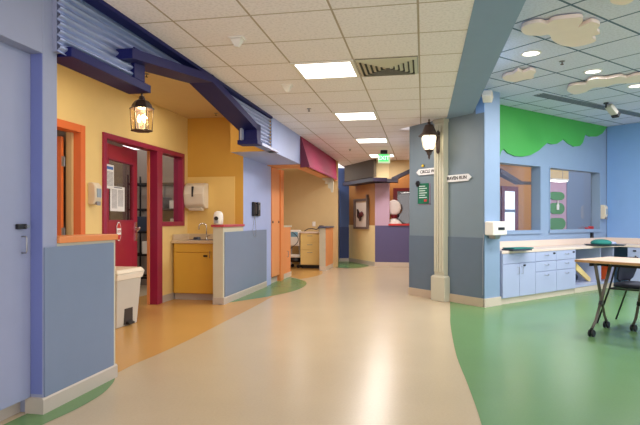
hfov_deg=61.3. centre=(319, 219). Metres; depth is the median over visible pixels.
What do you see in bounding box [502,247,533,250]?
mat
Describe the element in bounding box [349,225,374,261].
trim panel
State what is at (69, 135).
door
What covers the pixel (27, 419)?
floor
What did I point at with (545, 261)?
base cabinet
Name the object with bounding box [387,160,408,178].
trim
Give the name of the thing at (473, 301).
baseboard
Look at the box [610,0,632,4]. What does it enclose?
panel
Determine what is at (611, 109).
spotlight
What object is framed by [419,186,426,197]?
print
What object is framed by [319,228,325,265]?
wall
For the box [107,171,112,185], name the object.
print
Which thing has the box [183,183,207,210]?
dispenser
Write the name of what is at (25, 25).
wall
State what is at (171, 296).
baseboard
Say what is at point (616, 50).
ceiling
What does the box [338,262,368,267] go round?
floor
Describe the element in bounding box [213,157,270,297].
wall
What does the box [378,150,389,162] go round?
exit sign
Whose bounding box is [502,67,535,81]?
panel
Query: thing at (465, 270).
trim panel
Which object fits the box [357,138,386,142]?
diffuser
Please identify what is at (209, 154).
wall
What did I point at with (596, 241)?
cushion
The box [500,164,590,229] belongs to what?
wall
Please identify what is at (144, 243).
storage box
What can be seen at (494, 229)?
box
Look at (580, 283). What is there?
shelf
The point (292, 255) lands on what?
tray
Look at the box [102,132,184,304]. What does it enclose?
frame
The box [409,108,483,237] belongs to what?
wall column
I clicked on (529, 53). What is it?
recessed light
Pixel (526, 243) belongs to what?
backsplash
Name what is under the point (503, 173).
beam
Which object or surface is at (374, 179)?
trim ledge
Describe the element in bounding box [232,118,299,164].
trim
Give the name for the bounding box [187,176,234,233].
backsplash
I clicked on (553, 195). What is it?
sign
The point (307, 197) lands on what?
wall
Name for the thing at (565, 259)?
base cabinet
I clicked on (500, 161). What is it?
window
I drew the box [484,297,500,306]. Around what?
baseboard
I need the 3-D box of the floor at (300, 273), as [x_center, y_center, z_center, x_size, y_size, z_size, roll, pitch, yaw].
[-0.969,1.199,12.442,2.061,0.001,2.917,0,0,0]
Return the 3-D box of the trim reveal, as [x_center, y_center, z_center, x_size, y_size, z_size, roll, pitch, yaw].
[-1.762,0.024,3.353,0.086,2.112,0.006,0,0,11]
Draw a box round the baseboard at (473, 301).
[408,287,483,306]
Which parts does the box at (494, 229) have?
power cord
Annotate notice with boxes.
[418,183,429,204]
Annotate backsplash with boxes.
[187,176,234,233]
[500,237,606,247]
[607,237,639,243]
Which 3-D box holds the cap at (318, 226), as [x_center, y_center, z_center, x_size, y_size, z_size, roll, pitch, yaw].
[0.163,0.172,13.324,0.220,0.035,1.145,0,0,11]
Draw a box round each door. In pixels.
[0,41,30,409]
[57,136,64,235]
[66,132,73,234]
[107,140,140,266]
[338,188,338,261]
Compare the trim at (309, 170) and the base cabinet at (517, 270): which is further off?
the trim at (309, 170)
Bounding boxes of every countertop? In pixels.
[171,234,212,243]
[500,243,639,253]
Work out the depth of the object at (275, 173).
10.30 m
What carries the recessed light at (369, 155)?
in the ceiling at (278, 34)
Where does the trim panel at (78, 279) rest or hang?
attached to the wall at (25, 25)
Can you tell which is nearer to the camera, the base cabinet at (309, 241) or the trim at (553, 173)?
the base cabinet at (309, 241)
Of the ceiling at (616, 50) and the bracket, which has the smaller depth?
the ceiling at (616, 50)
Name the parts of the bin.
lid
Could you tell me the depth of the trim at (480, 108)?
7.46 m
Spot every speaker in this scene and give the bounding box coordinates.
[481,90,492,102]
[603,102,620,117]
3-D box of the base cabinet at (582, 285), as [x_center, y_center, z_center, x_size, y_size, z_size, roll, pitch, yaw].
[4.532,0.841,9.454,1.340,0.719,0.590,0,0,-37]
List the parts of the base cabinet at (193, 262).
drawer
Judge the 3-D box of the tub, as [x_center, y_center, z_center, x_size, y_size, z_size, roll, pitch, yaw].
[5.180,0.949,9.804,0.260,0.240,0.240,0,0,-37]
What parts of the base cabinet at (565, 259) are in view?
drawer, drawer, drawer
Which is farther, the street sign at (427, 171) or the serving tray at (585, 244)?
the serving tray at (585, 244)
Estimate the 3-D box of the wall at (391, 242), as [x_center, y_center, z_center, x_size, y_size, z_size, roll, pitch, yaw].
[2.225,0.100,13.919,1.600,2.200,0.140,0,0,11]
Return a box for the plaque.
[117,222,120,240]
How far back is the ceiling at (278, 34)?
4.81 m
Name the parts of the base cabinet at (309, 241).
drawer, drawer, drawer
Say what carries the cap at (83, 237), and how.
on the wall at (25, 25)
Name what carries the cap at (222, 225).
on the wall at (256, 175)
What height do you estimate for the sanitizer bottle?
0.193 m
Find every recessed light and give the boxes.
[290,59,359,79]
[332,111,378,120]
[354,137,388,143]
[367,154,394,157]
[521,50,540,56]
[583,69,602,73]
[627,84,639,87]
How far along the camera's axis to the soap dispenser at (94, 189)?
6.10 m
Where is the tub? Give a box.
[601,266,607,278]
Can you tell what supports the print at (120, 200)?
attached to the notice sheet at (117, 195)
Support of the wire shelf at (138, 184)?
attached to the wire rack at (139, 184)
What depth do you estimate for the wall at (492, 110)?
7.52 m
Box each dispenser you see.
[88,182,101,204]
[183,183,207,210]
[601,205,607,219]
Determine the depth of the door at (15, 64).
3.22 m
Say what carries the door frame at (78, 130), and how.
in the wall at (95, 105)
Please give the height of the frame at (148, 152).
2.176 m
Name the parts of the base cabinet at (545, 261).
drawer, drawer, drawer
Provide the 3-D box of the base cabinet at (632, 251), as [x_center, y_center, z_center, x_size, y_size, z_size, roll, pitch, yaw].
[6.105,0.841,9.099,0.610,0.719,1.500,0,0,-36]
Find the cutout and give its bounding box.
[500,105,606,156]
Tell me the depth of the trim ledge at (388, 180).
13.55 m
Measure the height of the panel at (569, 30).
0.035 m
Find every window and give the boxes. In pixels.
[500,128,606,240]
[500,161,541,231]
[501,186,517,229]
[549,166,600,230]
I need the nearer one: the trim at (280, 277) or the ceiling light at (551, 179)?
the trim at (280, 277)
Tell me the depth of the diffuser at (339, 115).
7.72 m
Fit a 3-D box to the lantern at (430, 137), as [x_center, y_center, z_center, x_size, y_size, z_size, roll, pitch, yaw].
[1.599,-1.181,7.911,0.311,0.598,0.322,0,0,17]
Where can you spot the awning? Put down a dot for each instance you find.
(311, 156)
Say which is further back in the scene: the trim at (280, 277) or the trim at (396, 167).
the trim at (396, 167)
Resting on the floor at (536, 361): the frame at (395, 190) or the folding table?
the folding table
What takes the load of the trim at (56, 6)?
attached to the wall at (25, 25)
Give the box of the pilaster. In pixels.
[431,118,449,301]
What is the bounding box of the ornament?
[357,209,362,220]
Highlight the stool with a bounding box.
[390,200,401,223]
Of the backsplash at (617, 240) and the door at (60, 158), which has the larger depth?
the backsplash at (617, 240)
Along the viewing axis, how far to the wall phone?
9.01 m
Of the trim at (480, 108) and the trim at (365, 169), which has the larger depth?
the trim at (365, 169)
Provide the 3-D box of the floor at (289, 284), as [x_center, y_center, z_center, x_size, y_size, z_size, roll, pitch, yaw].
[-0.863,1.198,9.584,1.219,0.001,3.831,0,0,0]
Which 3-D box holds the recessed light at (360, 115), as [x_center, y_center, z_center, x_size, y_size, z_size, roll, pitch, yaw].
[0.522,-1.496,7.774,0.606,0.016,0.606,0,0,11]
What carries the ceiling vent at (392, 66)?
in the ceiling at (278, 34)
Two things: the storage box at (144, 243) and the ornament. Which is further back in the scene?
the ornament
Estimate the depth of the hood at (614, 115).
8.31 m
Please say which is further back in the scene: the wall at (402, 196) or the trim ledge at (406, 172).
the wall at (402, 196)
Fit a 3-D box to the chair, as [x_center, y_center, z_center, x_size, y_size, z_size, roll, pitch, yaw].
[3.570,0.810,6.158,0.472,0.786,0.611,0,0,-36]
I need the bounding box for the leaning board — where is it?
[576,263,590,280]
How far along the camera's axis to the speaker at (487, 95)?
7.23 m
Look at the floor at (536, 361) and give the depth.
4.61 m
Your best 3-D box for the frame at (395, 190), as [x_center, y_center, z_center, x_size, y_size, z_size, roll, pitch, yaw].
[2.692,-0.367,14.710,1.379,1.017,0.130,0,0,11]
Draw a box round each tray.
[291,254,299,257]
[585,244,625,245]
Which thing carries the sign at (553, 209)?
attached to the wall at (578, 187)
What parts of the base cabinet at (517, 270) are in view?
door, door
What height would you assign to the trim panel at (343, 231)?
0.900 m
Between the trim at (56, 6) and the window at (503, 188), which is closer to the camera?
the trim at (56, 6)
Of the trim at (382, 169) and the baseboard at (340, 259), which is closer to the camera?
the trim at (382, 169)
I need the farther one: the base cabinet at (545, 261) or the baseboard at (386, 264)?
the baseboard at (386, 264)
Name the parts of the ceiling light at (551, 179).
light frame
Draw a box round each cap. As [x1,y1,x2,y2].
[57,234,117,242]
[211,224,244,226]
[318,226,333,227]
[388,224,408,225]
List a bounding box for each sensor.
[228,36,245,47]
[281,84,292,91]
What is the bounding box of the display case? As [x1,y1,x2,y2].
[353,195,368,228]
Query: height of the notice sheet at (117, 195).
0.314 m
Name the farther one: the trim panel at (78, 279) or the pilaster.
the pilaster
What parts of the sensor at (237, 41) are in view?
mounting plate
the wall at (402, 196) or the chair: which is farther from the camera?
the wall at (402, 196)
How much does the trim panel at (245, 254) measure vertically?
0.927 m
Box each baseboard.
[0,363,117,420]
[162,292,174,302]
[213,271,290,304]
[319,263,332,270]
[339,258,348,261]
[349,258,374,265]
[375,262,408,266]
[408,287,483,306]
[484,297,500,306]
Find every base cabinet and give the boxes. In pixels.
[174,243,212,299]
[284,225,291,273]
[299,232,318,267]
[500,252,534,304]
[534,251,555,298]
[555,250,575,295]
[574,247,613,292]
[628,247,639,280]
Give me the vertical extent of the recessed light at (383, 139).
0.016 m
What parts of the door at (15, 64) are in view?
pull handle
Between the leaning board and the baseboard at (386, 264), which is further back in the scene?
the baseboard at (386, 264)
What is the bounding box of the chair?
[597,256,639,322]
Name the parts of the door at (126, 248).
lever handle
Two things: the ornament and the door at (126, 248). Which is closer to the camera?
the door at (126, 248)
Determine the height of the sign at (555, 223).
0.317 m
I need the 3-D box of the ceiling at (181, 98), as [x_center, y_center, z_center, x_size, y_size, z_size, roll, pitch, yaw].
[-2.675,-1.660,5.550,2.878,0.060,7.371,0,0,11]
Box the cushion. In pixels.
[590,239,611,244]
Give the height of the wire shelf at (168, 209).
0.035 m
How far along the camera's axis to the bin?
6.10 m
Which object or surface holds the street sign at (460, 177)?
attached to the wall column at (465, 132)
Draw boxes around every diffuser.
[336,112,375,119]
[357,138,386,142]
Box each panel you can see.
[44,242,113,396]
[57,0,270,145]
[224,230,266,296]
[339,227,348,257]
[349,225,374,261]
[409,235,483,298]
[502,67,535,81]
[521,14,599,46]
[567,72,639,93]
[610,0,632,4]
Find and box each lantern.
[129,93,153,132]
[418,119,439,158]
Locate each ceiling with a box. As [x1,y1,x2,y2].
[104,0,473,166]
[131,72,223,118]
[485,0,639,126]
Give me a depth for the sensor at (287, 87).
5.99 m
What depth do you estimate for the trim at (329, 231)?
13.26 m
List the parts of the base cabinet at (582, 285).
panel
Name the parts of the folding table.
leg, leg, under frame, leg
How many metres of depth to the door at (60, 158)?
5.87 m
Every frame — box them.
[57,47,278,152]
[57,118,84,234]
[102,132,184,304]
[147,151,149,304]
[393,188,408,218]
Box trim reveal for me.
[31,53,41,393]
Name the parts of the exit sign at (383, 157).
sign plate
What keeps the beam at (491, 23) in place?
attached to the wall at (492, 110)
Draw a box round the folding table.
[575,257,639,336]
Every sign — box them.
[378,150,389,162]
[416,168,433,175]
[447,174,470,181]
[550,192,564,199]
[550,203,564,213]
[550,218,565,229]
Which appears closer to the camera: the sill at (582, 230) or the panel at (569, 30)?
the panel at (569, 30)
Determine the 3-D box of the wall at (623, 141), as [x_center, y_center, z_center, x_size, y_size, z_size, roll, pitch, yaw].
[7.681,-0.310,7.664,0.150,3.020,7.000,0,0,-36]
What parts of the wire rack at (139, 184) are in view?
post, post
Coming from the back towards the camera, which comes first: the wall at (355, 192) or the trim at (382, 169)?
the wall at (355, 192)
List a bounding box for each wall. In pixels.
[0,0,243,411]
[57,64,187,295]
[57,130,173,284]
[188,117,242,223]
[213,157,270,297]
[230,121,270,151]
[279,161,337,266]
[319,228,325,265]
[338,168,348,226]
[349,177,374,224]
[375,183,408,262]
[390,174,408,223]
[484,89,499,298]
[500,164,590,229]
[607,122,639,282]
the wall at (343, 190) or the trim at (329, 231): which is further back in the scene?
the wall at (343, 190)
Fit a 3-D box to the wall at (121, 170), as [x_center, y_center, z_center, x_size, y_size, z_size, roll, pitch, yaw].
[-3.220,-0.050,8.100,1.680,2.500,3.849,0,0,11]
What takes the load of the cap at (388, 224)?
on the wall at (391, 242)
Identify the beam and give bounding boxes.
[500,168,530,184]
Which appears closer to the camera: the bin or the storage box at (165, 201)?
the bin
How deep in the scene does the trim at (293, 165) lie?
9.99 m
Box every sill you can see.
[507,231,542,233]
[548,230,601,232]
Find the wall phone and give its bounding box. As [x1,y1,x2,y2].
[252,202,260,236]
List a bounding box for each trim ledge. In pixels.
[343,177,386,185]
[373,179,397,182]
[391,170,408,180]
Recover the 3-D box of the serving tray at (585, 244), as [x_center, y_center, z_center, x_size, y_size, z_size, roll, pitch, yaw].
[4.874,0.426,9.239,0.554,0.025,0.354,0,0,-8]
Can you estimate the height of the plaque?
0.240 m
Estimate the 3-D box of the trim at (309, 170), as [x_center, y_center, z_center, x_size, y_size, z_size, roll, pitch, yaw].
[-0.009,-1.270,12.046,0.216,0.560,3.510,0,0,11]
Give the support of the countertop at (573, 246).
on the base cabinet at (632, 251)
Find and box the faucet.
[198,223,209,239]
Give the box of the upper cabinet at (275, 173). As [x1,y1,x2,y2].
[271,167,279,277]
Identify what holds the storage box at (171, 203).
on the wire rack at (139, 184)
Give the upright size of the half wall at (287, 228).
0.985 m
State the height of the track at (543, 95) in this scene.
0.016 m
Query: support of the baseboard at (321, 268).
attached to the wall at (322, 231)
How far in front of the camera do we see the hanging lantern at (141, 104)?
4.46 m
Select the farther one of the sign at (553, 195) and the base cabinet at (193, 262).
the sign at (553, 195)
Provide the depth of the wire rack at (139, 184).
9.54 m
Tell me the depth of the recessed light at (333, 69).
5.36 m
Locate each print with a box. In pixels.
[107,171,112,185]
[112,187,122,206]
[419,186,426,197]
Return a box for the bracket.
[322,178,333,191]
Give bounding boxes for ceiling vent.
[355,56,417,76]
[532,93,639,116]
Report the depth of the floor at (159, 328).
6.14 m
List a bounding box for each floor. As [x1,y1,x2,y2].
[0,265,481,424]
[4,378,114,424]
[115,295,271,371]
[229,277,306,302]
[290,267,322,278]
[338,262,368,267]
[450,288,639,424]
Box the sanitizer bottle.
[213,211,222,224]
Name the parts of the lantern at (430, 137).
lamp shade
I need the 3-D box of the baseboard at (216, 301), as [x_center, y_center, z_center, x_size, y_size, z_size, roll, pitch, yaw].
[-1.165,1.150,9.630,0.369,0.100,3.993,0,0,11]
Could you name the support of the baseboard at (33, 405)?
attached to the wall at (25, 25)
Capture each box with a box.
[137,217,146,230]
[142,241,146,253]
[162,197,171,208]
[169,201,173,207]
[482,221,506,294]
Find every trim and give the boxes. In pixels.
[53,0,60,53]
[83,0,272,118]
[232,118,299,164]
[267,164,307,168]
[277,170,283,280]
[297,161,336,180]
[326,228,332,265]
[344,159,375,181]
[376,161,388,177]
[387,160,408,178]
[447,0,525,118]
[476,89,484,113]
[550,169,568,178]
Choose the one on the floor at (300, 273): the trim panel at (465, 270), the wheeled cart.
the wheeled cart
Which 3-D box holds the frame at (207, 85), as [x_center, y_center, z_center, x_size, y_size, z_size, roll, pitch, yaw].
[-1.207,-1.242,5.772,0.313,0.505,4.657,0,0,11]
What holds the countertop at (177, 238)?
on the base cabinet at (193, 262)
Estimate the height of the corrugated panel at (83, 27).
0.458 m
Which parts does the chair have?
leg, leg, leg, seat, backrest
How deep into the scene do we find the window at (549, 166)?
9.89 m
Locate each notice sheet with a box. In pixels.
[107,164,113,188]
[110,186,124,211]
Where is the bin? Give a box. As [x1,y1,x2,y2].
[115,266,144,328]
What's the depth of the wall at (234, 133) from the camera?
7.93 m
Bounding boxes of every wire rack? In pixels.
[127,175,173,284]
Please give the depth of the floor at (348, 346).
4.33 m
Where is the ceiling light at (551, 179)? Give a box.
[550,171,568,181]
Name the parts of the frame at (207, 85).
post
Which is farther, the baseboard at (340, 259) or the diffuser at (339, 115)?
the baseboard at (340, 259)
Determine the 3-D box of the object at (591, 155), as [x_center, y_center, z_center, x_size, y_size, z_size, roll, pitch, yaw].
[3.917,-0.310,9.355,4.234,3.020,0.161,0,0,-36]
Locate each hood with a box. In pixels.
[129,93,153,111]
[611,111,620,117]
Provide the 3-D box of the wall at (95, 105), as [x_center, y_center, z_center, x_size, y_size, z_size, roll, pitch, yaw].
[-2.746,-0.215,5.785,0.120,2.830,5.940,0,0,11]
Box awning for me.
[300,136,336,179]
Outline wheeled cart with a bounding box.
[291,230,301,267]
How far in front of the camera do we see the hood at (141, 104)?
4.45 m
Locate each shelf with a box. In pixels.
[128,183,173,186]
[128,208,173,210]
[576,279,612,287]
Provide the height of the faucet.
0.264 m
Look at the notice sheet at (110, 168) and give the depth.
6.63 m
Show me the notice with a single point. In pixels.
(424, 188)
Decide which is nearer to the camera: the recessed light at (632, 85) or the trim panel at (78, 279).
the trim panel at (78, 279)
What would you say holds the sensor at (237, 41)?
attached to the ceiling at (278, 34)
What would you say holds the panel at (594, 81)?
attached to the ceiling at (616, 50)
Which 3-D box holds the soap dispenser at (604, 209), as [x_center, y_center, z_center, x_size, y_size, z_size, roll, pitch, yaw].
[5.421,-0.149,10.295,0.110,0.280,0.107,0,0,-36]
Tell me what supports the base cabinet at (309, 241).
on the floor at (348, 346)
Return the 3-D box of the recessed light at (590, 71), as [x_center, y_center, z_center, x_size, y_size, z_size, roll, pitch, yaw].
[3.298,-1.794,6.524,0.210,0.012,0.210,0,0,0]
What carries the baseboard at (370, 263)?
attached to the wall at (355, 192)

